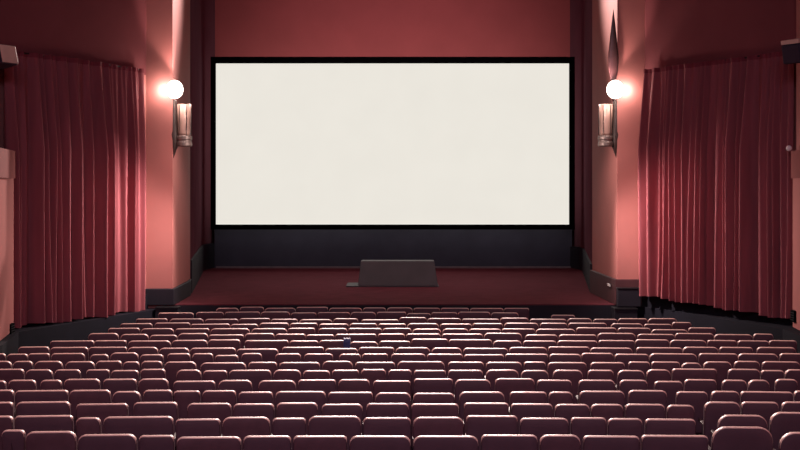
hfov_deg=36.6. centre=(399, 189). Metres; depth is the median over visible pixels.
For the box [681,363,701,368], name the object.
chair
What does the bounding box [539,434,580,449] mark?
chair
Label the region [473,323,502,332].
chair
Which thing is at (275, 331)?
chair
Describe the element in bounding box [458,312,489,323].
chair
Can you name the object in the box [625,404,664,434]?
chair
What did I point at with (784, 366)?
chair
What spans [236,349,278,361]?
chair
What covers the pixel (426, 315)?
chair
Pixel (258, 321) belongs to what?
chair
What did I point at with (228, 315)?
chair
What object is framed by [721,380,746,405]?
chair
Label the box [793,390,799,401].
chair
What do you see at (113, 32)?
wall
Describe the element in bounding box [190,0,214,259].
wall
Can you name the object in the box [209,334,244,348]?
chair
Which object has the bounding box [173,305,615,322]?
trim
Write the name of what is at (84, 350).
chair
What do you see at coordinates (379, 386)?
chair
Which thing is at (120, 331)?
chair
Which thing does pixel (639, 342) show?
chair
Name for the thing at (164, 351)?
chair
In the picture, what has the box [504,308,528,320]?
chair
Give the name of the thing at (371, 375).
chair
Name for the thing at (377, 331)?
chair
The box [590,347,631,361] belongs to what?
chair
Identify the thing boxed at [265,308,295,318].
chair
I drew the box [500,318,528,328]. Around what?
chair
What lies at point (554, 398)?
chair
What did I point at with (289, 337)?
chair
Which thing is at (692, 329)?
chair
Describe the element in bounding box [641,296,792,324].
baseboard
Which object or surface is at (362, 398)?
chair
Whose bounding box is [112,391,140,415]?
chair
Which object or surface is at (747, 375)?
chair
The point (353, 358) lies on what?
chair
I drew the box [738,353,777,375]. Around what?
chair
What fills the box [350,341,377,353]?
chair
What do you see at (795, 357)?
chair
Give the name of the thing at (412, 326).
chair
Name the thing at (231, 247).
wall
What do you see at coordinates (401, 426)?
chair
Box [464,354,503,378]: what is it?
chair
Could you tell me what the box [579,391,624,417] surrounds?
chair
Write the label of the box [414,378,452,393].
chair
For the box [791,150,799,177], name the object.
trim
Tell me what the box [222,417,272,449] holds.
chair
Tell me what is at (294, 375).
chair
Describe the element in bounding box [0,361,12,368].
chair
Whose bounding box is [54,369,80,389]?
chair
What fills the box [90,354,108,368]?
chair
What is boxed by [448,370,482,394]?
chair
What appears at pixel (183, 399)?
chair
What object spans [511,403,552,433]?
chair
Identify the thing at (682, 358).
chair
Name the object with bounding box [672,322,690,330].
chair
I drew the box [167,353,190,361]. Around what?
chair
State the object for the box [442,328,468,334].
chair
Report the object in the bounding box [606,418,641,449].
chair
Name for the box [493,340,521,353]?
chair
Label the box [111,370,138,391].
chair
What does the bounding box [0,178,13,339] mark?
wall
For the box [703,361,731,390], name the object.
chair
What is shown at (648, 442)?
chair
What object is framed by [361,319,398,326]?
chair
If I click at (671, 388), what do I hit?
chair
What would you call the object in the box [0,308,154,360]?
trim
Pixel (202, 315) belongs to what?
chair
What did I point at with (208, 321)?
chair
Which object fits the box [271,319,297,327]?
chair
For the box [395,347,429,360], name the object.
chair
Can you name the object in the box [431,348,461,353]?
chair
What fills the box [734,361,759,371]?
chair
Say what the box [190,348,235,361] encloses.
chair
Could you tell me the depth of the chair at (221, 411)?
14.20 m
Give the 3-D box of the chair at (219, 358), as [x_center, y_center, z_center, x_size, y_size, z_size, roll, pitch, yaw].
[-2.663,2.966,18.734,0.358,0.868,0.496,0,0,-2]
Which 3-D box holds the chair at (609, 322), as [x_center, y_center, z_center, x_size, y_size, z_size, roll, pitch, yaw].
[4.035,2.961,23.844,0.478,0.878,0.496,0,0,4]
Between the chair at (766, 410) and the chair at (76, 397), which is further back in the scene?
the chair at (76, 397)
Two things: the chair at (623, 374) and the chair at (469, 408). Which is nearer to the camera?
the chair at (469, 408)
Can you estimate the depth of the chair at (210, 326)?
22.74 m
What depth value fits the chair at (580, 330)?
21.94 m
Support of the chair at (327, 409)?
on the floor
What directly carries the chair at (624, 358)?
on the floor
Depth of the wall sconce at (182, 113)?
27.36 m
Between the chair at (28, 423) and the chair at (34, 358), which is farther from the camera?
the chair at (34, 358)
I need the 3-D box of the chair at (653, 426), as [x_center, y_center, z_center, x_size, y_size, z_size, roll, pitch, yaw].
[2.987,2.961,13.516,0.548,0.878,0.496,0,0,3]
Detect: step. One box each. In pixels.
[155,306,180,317]
[611,306,637,320]
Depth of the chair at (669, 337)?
21.03 m
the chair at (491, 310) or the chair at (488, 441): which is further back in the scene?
the chair at (491, 310)
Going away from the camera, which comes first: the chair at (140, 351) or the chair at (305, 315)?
the chair at (140, 351)
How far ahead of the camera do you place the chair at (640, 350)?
19.25 m
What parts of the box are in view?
box lid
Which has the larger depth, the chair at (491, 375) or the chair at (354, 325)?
the chair at (354, 325)
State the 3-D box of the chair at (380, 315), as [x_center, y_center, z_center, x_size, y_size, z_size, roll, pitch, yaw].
[-0.175,2.951,25.019,0.598,0.898,0.496,0,0,-1]
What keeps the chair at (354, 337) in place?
on the floor
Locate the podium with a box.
[346,260,438,286]
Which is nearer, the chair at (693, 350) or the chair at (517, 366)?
the chair at (517, 366)
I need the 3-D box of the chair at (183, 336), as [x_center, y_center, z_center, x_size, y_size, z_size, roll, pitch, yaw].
[-3.624,2.951,21.315,0.528,0.898,0.496,0,0,-3]
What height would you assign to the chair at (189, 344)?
0.888 m
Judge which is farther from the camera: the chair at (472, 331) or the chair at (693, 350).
the chair at (472, 331)
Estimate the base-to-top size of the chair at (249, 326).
0.878 m
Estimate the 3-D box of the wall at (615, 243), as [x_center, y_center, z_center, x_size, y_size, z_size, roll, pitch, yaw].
[6.571,-2.200,26.727,3.024,11.200,8.232,0,0,-10]
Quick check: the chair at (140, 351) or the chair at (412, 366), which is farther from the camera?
the chair at (140, 351)
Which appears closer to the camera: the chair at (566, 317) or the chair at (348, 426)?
the chair at (348, 426)
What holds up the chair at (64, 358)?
on the floor
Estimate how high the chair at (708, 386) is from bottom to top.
0.888 m
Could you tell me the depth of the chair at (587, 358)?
18.51 m
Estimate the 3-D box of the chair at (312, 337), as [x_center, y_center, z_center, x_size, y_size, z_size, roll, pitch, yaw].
[-1.396,2.961,21.287,0.488,0.878,0.496,0,0,-1]
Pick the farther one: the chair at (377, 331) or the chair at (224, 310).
the chair at (224, 310)
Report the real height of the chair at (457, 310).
0.878 m
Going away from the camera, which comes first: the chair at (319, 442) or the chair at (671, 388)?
the chair at (319, 442)
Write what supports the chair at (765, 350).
on the floor
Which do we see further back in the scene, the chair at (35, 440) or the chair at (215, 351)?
the chair at (215, 351)
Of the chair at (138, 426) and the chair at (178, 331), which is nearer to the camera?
the chair at (138, 426)
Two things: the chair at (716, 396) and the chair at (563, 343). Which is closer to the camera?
the chair at (716, 396)
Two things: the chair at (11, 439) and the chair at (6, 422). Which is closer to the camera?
the chair at (11, 439)
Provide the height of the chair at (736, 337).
0.878 m
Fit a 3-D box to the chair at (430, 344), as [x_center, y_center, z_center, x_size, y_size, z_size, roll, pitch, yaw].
[0.500,2.946,20.448,0.608,0.908,0.496,0,0,1]
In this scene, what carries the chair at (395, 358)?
on the floor
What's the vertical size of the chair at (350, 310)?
0.878 m
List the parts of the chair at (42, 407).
backrest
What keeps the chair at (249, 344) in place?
on the floor
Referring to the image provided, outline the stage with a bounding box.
[175,268,614,304]
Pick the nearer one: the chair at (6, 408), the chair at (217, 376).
the chair at (6, 408)
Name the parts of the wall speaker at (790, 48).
panel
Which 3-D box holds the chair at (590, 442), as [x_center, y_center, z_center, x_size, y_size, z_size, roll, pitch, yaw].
[2.158,2.951,12.502,0.568,0.898,0.496,0,0,2]
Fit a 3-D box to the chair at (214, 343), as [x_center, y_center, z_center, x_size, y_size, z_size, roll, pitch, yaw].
[-2.947,2.951,20.424,0.528,0.898,0.496,0,0,-2]
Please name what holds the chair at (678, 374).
on the floor
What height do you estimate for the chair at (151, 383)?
0.898 m
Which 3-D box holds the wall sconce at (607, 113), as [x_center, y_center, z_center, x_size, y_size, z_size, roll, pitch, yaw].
[4.772,-2.410,27.320,0.534,3.380,0.720,0,0,0]
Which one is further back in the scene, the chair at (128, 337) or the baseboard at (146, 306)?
the baseboard at (146, 306)
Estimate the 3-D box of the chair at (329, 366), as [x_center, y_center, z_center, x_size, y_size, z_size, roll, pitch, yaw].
[-0.916,2.951,17.879,0.448,0.898,0.496,0,0,-1]
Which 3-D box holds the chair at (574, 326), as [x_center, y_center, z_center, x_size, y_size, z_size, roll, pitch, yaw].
[3.545,2.951,22.962,0.728,0.898,0.496,0,0,3]
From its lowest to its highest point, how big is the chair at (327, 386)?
0.898 m
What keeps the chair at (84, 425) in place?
on the floor
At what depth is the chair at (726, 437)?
12.73 m
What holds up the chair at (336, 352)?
on the floor
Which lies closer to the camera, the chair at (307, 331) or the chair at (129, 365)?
the chair at (129, 365)
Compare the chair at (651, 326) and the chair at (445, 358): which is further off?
the chair at (651, 326)
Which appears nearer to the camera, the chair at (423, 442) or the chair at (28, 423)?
the chair at (423, 442)
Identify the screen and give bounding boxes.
[211,57,574,229]
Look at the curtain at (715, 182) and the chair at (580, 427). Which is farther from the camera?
the curtain at (715, 182)
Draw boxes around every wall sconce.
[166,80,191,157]
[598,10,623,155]
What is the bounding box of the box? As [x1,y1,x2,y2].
[616,287,640,306]
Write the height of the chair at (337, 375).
0.888 m
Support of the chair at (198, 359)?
on the floor
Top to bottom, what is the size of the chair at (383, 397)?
0.878 m
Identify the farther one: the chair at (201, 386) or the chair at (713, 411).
the chair at (201, 386)
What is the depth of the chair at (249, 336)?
21.07 m
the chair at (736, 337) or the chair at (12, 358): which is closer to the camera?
the chair at (12, 358)
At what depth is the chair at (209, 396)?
15.05 m
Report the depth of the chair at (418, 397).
14.97 m
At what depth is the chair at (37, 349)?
19.26 m
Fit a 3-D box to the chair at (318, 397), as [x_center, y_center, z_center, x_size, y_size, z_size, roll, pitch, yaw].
[-1.245,2.956,15.285,0.628,0.888,0.496,0,0,-2]
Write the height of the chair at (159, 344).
0.878 m
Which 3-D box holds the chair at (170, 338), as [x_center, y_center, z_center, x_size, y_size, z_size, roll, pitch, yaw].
[-4.143,2.966,21.321,0.478,0.868,0.496,0,0,-4]
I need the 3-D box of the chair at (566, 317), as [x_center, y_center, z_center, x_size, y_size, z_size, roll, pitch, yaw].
[3.358,2.981,24.993,0.488,0.838,0.496,0,0,4]
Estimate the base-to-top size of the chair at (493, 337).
0.898 m
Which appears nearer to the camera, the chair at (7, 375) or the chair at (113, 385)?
the chair at (113, 385)
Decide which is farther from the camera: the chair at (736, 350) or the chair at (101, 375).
the chair at (736, 350)
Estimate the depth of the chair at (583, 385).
15.95 m
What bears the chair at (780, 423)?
on the floor
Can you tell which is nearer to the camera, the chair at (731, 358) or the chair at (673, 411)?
the chair at (673, 411)
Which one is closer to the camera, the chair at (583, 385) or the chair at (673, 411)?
the chair at (673, 411)
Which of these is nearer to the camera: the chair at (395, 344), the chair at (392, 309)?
the chair at (395, 344)
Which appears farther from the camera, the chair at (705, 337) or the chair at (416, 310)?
the chair at (416, 310)
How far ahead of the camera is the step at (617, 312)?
26.87 m
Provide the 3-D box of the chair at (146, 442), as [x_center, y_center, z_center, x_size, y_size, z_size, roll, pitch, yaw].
[-2.500,2.956,12.576,0.358,0.888,0.496,0,0,-2]
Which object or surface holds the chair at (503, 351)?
on the floor
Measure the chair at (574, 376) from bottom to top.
0.888 m
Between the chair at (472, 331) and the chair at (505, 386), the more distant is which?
the chair at (472, 331)
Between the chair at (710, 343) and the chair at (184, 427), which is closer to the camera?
the chair at (184, 427)
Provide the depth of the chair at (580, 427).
13.31 m
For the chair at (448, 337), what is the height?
0.888 m
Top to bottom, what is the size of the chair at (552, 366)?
0.878 m
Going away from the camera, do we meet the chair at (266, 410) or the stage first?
the chair at (266, 410)
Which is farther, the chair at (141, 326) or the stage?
the stage
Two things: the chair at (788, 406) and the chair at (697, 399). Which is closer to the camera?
the chair at (788, 406)
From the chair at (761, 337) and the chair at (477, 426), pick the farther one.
the chair at (761, 337)
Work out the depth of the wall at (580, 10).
39.19 m
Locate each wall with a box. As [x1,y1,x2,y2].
[0,0,145,74]
[0,0,189,307]
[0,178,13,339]
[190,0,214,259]
[214,230,571,267]
[215,0,569,56]
[570,0,591,262]
[592,0,795,278]
[645,0,795,68]
[793,178,799,329]
[796,0,799,149]
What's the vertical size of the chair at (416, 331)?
0.878 m
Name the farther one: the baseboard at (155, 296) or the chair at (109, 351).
the baseboard at (155, 296)
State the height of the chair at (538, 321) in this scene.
0.878 m
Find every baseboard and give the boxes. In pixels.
[22,294,147,326]
[145,279,190,304]
[190,243,213,292]
[216,266,570,267]
[570,246,591,290]
[590,270,641,304]
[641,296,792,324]
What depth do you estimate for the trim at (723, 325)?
24.44 m
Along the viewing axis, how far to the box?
27.02 m
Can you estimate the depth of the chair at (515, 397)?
15.01 m
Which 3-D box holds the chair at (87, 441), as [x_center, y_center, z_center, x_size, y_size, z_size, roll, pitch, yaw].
[-3.021,2.956,12.626,0.598,0.888,0.496,0,0,-3]
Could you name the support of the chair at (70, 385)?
on the floor
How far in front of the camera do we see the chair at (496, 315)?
24.74 m
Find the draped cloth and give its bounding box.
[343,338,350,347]
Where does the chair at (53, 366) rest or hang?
on the floor
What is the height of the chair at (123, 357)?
0.908 m
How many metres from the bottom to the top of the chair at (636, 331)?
0.898 m
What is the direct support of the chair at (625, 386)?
on the floor
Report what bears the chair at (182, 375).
on the floor
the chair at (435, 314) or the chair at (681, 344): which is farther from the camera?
the chair at (435, 314)
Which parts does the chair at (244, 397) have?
backrest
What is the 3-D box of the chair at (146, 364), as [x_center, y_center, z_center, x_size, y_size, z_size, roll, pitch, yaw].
[-3.654,2.956,17.950,0.308,0.888,0.496,0,0,-3]
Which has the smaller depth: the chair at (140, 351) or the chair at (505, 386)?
the chair at (505, 386)
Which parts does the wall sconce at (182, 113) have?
globe, lamp shade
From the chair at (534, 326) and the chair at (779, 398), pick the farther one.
the chair at (534, 326)
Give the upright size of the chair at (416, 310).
0.878 m
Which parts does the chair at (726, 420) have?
backrest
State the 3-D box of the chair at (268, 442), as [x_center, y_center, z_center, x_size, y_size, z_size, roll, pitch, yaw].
[-1.363,2.956,12.552,0.488,0.888,0.496,0,0,-2]
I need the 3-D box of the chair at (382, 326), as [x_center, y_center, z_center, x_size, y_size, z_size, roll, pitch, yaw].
[-0.147,2.956,22.931,0.518,0.888,0.496,0,0,0]
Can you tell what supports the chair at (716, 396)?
on the floor
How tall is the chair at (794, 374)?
0.888 m
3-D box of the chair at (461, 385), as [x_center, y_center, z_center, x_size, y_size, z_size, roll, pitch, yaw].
[0.968,2.956,16.232,0.478,0.888,0.496,0,0,1]
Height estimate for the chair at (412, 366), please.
0.898 m
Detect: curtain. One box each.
[4,51,145,327]
[638,51,793,317]
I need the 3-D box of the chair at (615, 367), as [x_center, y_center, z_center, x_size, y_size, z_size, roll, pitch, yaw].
[3.047,2.961,17.889,0.498,0.878,0.496,0,0,2]
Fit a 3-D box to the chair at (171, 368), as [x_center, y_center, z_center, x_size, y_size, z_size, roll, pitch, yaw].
[-3.224,2.956,17.889,0.468,0.888,0.496,0,0,-3]
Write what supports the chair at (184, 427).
on the floor
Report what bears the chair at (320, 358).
on the floor
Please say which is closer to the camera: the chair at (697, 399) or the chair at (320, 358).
the chair at (697, 399)
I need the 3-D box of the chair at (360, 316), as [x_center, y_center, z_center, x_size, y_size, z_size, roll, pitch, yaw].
[-0.755,2.951,24.986,0.528,0.898,0.496,0,0,0]
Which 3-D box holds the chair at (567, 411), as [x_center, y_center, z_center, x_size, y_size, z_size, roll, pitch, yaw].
[2.024,2.956,14.378,0.408,0.888,0.496,0,0,2]
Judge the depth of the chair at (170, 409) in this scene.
14.27 m
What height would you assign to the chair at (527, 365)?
0.888 m
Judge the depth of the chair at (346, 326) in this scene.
22.76 m
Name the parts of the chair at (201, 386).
backrest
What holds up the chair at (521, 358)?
on the floor
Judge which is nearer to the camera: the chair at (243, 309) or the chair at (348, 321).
the chair at (348, 321)
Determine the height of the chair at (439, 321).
0.888 m
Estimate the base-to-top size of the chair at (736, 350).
0.888 m
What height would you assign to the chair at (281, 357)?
0.888 m
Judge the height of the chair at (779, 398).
0.878 m
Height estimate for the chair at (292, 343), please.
0.878 m
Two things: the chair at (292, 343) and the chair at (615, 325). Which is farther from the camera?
the chair at (615, 325)
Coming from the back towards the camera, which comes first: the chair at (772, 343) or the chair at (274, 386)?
the chair at (772, 343)
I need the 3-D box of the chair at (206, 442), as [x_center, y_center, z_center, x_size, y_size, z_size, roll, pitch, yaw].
[-1.958,2.961,12.552,0.658,0.878,0.496,0,0,-2]
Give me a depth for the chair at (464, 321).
23.64 m
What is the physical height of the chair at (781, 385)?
0.898 m
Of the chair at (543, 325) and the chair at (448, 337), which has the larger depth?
the chair at (543, 325)
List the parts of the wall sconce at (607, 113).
lamp shade, globe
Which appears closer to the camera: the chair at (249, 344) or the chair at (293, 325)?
the chair at (249, 344)
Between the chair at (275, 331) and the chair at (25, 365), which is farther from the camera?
the chair at (275, 331)
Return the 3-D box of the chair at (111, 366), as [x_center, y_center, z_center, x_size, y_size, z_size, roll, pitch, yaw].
[-4.275,2.951,17.899,0.368,0.898,0.496,0,0,-4]
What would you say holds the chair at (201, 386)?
on the floor
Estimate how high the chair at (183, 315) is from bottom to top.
0.888 m
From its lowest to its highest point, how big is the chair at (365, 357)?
0.888 m
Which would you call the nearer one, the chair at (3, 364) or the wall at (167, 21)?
the chair at (3, 364)
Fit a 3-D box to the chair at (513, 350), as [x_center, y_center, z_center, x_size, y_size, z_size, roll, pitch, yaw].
[2.055,2.956,19.513,0.608,0.888,0.496,0,0,3]
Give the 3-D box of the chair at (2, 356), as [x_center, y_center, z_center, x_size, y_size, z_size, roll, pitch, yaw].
[-6.190,2.951,18.704,0.258,0.898,0.496,0,0,-6]
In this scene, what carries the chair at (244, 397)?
on the floor
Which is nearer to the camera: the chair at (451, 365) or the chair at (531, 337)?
the chair at (451, 365)
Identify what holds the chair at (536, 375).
on the floor
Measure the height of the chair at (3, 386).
0.878 m
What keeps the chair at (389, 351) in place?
on the floor
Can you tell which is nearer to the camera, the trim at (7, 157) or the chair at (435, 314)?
the trim at (7, 157)
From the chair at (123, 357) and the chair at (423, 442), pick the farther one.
the chair at (123, 357)
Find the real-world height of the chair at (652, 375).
0.888 m
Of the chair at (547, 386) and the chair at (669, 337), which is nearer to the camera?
the chair at (547, 386)
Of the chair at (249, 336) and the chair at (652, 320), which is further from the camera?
the chair at (652, 320)
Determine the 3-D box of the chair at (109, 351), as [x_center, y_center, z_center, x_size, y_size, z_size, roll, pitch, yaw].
[-4.687,2.956,19.545,0.598,0.888,0.496,0,0,-4]
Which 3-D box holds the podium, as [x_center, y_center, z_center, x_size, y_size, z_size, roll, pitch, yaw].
[-0.204,2.265,32.940,2.486,0.670,1.200,0,0,0]
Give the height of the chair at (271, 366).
0.888 m
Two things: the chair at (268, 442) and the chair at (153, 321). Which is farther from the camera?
the chair at (153, 321)
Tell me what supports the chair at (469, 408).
on the floor
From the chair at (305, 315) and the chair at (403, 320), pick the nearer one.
the chair at (403, 320)
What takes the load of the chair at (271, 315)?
on the floor
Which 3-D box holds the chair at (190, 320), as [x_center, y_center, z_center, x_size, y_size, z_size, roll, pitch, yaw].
[-4.182,2.956,23.815,0.668,0.888,0.496,0,0,-4]
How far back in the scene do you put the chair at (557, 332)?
21.91 m
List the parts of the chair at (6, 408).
backrest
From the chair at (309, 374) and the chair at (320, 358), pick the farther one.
the chair at (320, 358)
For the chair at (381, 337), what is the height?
0.888 m
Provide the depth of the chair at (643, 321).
23.61 m
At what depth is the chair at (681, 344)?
20.20 m
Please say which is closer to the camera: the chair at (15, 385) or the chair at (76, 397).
the chair at (76, 397)
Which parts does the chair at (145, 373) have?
backrest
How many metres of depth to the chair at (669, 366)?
17.65 m
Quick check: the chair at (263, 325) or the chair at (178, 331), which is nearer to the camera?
the chair at (178, 331)
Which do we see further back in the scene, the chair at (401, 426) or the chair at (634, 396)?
the chair at (634, 396)
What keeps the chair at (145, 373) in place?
on the floor
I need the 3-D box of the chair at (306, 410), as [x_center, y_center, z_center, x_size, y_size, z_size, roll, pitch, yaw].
[-1.217,2.956,14.477,0.488,0.888,0.496,0,0,-1]
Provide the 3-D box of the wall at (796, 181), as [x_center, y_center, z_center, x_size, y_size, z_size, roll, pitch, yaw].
[8.155,1.190,9.975,1.810,2.820,25.950,0,0,0]
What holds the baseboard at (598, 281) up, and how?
attached to the wall at (615, 243)
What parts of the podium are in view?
board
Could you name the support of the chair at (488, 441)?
on the floor
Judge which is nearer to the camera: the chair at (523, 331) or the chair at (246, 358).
the chair at (246, 358)
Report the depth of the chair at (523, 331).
21.88 m
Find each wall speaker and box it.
[0,44,17,68]
[781,38,799,63]
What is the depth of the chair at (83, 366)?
17.68 m
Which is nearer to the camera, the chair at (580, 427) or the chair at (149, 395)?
the chair at (580, 427)
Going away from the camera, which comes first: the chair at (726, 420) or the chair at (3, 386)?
the chair at (726, 420)
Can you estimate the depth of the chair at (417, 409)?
14.17 m
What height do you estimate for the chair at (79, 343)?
0.878 m
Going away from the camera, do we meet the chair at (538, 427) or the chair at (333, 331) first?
the chair at (538, 427)
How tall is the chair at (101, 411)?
0.888 m
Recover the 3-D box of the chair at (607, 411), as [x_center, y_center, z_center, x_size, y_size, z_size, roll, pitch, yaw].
[2.438,2.956,14.378,0.378,0.888,0.496,0,0,2]
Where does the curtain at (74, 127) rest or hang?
attached to the wall at (113, 32)
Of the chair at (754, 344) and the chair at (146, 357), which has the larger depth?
the chair at (754, 344)
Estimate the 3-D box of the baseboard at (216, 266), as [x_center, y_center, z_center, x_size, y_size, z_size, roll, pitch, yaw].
[-0.216,2.572,40.250,11.814,0.055,0.100,0,0,0]
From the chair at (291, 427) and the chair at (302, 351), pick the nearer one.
the chair at (291, 427)
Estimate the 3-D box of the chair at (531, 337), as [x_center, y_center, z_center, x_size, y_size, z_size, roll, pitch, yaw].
[2.475,2.961,21.283,0.568,0.878,0.496,0,0,2]
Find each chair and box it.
[0,353,5,360]
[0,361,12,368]
[0,369,24,389]
[0,380,6,389]
[0,390,15,418]
[0,402,14,429]
[0,416,13,449]
[2,429,25,449]
[7,354,27,365]
[8,380,36,407]
[13,361,32,373]
[14,415,75,435]
[15,390,68,406]
[16,401,75,421]
[18,346,49,354]
[25,369,53,389]
[25,431,76,449]
[28,353,49,368]
[34,361,62,379]
[40,380,62,389]
[50,340,93,349]
[50,347,88,360]
[51,353,84,368]
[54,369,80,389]
[64,379,100,402]
[65,361,94,378]
[69,390,110,432]
[76,403,128,433]
[76,417,101,449]
[78,434,136,449]
[86,369,109,389]
[88,333,118,341]
[89,347,126,360]
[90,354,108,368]
[94,340,126,347]
[96,361,121,378]
[103,379,136,402]
[103,416,175,449]
[108,328,139,339]
[110,352,138,369]
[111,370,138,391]
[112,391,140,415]
[120,323,152,333]
[120,334,148,350]
[123,361,139,380]
[127,347,158,363]
[128,340,170,350]
[133,402,182,446]
[136,318,167,327]
[138,378,168,401]
[139,435,174,449]
[140,354,163,371]
[140,369,169,384]
[141,328,173,339]
[141,361,162,369]
[143,390,172,401]
[150,335,177,343]
[155,322,190,334]
[158,312,193,322]
[159,348,189,365]
[164,361,196,392]
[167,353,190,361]
[169,318,203,324]
[171,340,207,350]
[173,381,215,447]
[174,390,200,418]
[175,328,209,336]
[175,418,222,449]
[176,370,201,380]
[176,436,241,449]
[178,333,208,347]
[187,403,231,433]
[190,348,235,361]
[191,324,229,331]
[192,353,213,370]
[196,312,223,323]
[200,362,246,380]
[202,390,236,416]
[203,370,226,389]
[205,319,238,326]
[208,339,240,351]
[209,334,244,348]
[210,328,249,345]
[215,355,238,361]
[216,308,238,318]
[218,380,252,403]
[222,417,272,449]
[225,312,259,323]
[229,370,271,391]
[230,324,258,332]
[233,403,274,432]
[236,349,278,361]
[238,391,274,410]
[240,307,263,314]
[240,318,269,325]
[241,353,261,369]
[243,435,291,449]
[245,333,274,340]
[245,340,288,352]
[248,362,276,379]
[251,328,287,335]
[258,380,295,417]
[259,323,288,332]
[260,312,289,322]
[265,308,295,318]
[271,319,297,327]
[272,418,307,449]
[273,370,300,390]
[275,334,305,346]
[275,353,300,369]
[275,391,325,417]
[276,402,317,434]
[279,362,319,379]
[282,347,323,361]
[288,328,314,335]
[290,323,317,333]
[290,341,318,346]
[291,312,316,322]
[293,435,346,449]
[297,307,327,318]
[298,379,335,403]
[299,319,332,330]
[303,370,329,378]
[304,353,332,369]
[306,334,333,342]
[308,416,361,449]
[318,312,349,321]
[318,328,346,339]
[319,324,348,333]
[319,340,342,352]
[321,404,362,434]
[322,361,352,378]
[325,348,357,360]
[328,392,372,419]
[329,308,361,314]
[332,370,358,391]
[333,318,357,326]
[335,334,375,341]
[338,379,369,391]
[339,354,360,369]
[348,328,381,342]
[349,323,377,327]
[349,435,410,449]
[350,312,375,322]
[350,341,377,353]
[355,362,394,379]
[359,347,393,361]
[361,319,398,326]
[361,369,385,393]
[362,353,387,361]
[363,307,385,318]
[363,417,410,441]
[366,403,408,417]
[373,380,410,402]
[375,392,410,419]
[377,312,405,323]
[378,324,405,330]
[378,334,404,346]
[379,341,409,353]
[382,328,411,340]
[387,307,412,316]
[388,370,411,404]
[391,354,424,369]
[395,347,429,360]
[397,361,444,398]
[400,317,426,327]
[406,334,440,346]
[407,313,430,319]
[407,323,438,331]
[411,403,458,449]
[412,329,440,334]
[412,339,447,353]
[413,393,454,403]
[413,417,463,440]
[413,435,478,449]
[414,308,439,313]
[414,370,445,379]
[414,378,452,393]
[427,318,460,329]
[427,354,462,377]
[431,312,456,317]
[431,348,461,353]
[440,324,471,338]
[441,308,468,317]
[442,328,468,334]
[442,334,482,347]
[448,362,483,378]
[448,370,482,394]
[449,339,491,354]
[454,379,490,406]
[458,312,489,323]
[459,392,504,419]
[462,319,498,328]
[463,348,507,361]
[463,403,508,434]
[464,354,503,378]
[465,415,517,449]
[469,329,500,338]
[470,308,503,318]
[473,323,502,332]
[481,434,537,449]
[484,333,521,347]
[484,362,521,378]
[486,370,518,391]
[491,312,518,322]
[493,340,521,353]
[495,378,534,404]
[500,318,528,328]
[502,328,534,346]
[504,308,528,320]
[504,323,538,331]
[505,354,547,371]
[509,347,546,353]
[509,392,546,414]
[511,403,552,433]
[517,418,568,449]
[521,370,548,391]
[523,340,556,354]
[524,362,545,370]
[525,334,557,342]
[530,319,566,328]
[535,329,575,340]
[537,380,571,402]
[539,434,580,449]
[540,323,567,328]
[547,362,586,379]
[548,346,589,363]
[548,392,572,417]
[549,354,580,362]
[551,315,574,320]
[552,370,582,403]
[554,404,589,433]
[557,340,597,348]
[559,334,596,340]
[567,318,591,325]
[568,323,606,332]
[569,417,605,449]
[575,380,614,403]
[576,327,616,336]
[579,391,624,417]
[581,353,613,373]
[583,435,639,449]
[587,370,613,380]
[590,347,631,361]
[590,362,624,390]
[590,404,622,433]
[593,319,617,327]
[597,333,635,342]
[598,340,634,353]
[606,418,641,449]
[610,323,642,329]
[614,354,648,369]
[615,370,644,390]
[617,328,650,339]
[618,318,647,327]
[619,380,647,417]
[624,390,666,418]
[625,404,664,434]
[628,361,649,380]
[634,339,668,353]
[636,347,681,355]
[637,334,674,343]
[641,435,707,449]
[642,418,695,435]
[644,324,671,330]
[646,369,670,389]
[648,318,676,324]
[649,353,696,368]
[651,329,687,335]
[651,361,679,380]
[654,381,682,406]
[666,405,694,419]
[669,340,706,349]
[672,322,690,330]
[672,368,716,390]
[675,333,713,343]
[676,391,707,433]
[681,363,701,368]
[682,347,718,362]
[684,379,716,401]
[688,327,715,335]
[698,353,737,368]
[698,401,739,446]
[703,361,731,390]
[707,340,736,350]
[708,426,772,449]
[710,415,767,433]
[711,391,739,403]
[714,334,752,342]
[719,347,752,355]
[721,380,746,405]
[727,369,759,385]
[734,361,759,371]
[737,340,768,352]
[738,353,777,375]
[740,391,792,413]
[740,401,778,430]
[747,380,769,390]
[753,334,772,341]
[756,347,795,360]
[760,361,799,378]
[760,370,783,390]
[769,340,796,352]
[769,412,799,449]
[773,432,799,449]
[774,379,797,393]
[779,353,799,363]
[781,401,799,411]
[784,369,799,390]
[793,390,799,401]
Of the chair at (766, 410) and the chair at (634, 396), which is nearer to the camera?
the chair at (766, 410)
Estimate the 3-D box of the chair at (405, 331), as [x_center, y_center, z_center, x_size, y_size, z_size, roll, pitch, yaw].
[-0.057,2.956,22.192,0.528,0.888,0.496,0,0,-1]
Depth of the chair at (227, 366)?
17.56 m
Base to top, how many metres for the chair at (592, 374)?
0.888 m
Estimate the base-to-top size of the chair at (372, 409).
0.898 m
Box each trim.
[0,148,14,177]
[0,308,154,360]
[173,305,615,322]
[636,306,799,352]
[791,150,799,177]
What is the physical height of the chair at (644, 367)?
0.888 m
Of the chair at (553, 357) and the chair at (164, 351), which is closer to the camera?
the chair at (553, 357)
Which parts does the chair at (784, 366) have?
backrest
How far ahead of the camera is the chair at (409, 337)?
21.10 m
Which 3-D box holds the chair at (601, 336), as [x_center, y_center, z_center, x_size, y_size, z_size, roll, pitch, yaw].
[3.803,2.951,21.346,0.668,0.898,0.496,0,0,4]
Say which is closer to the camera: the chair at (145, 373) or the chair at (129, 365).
the chair at (145, 373)

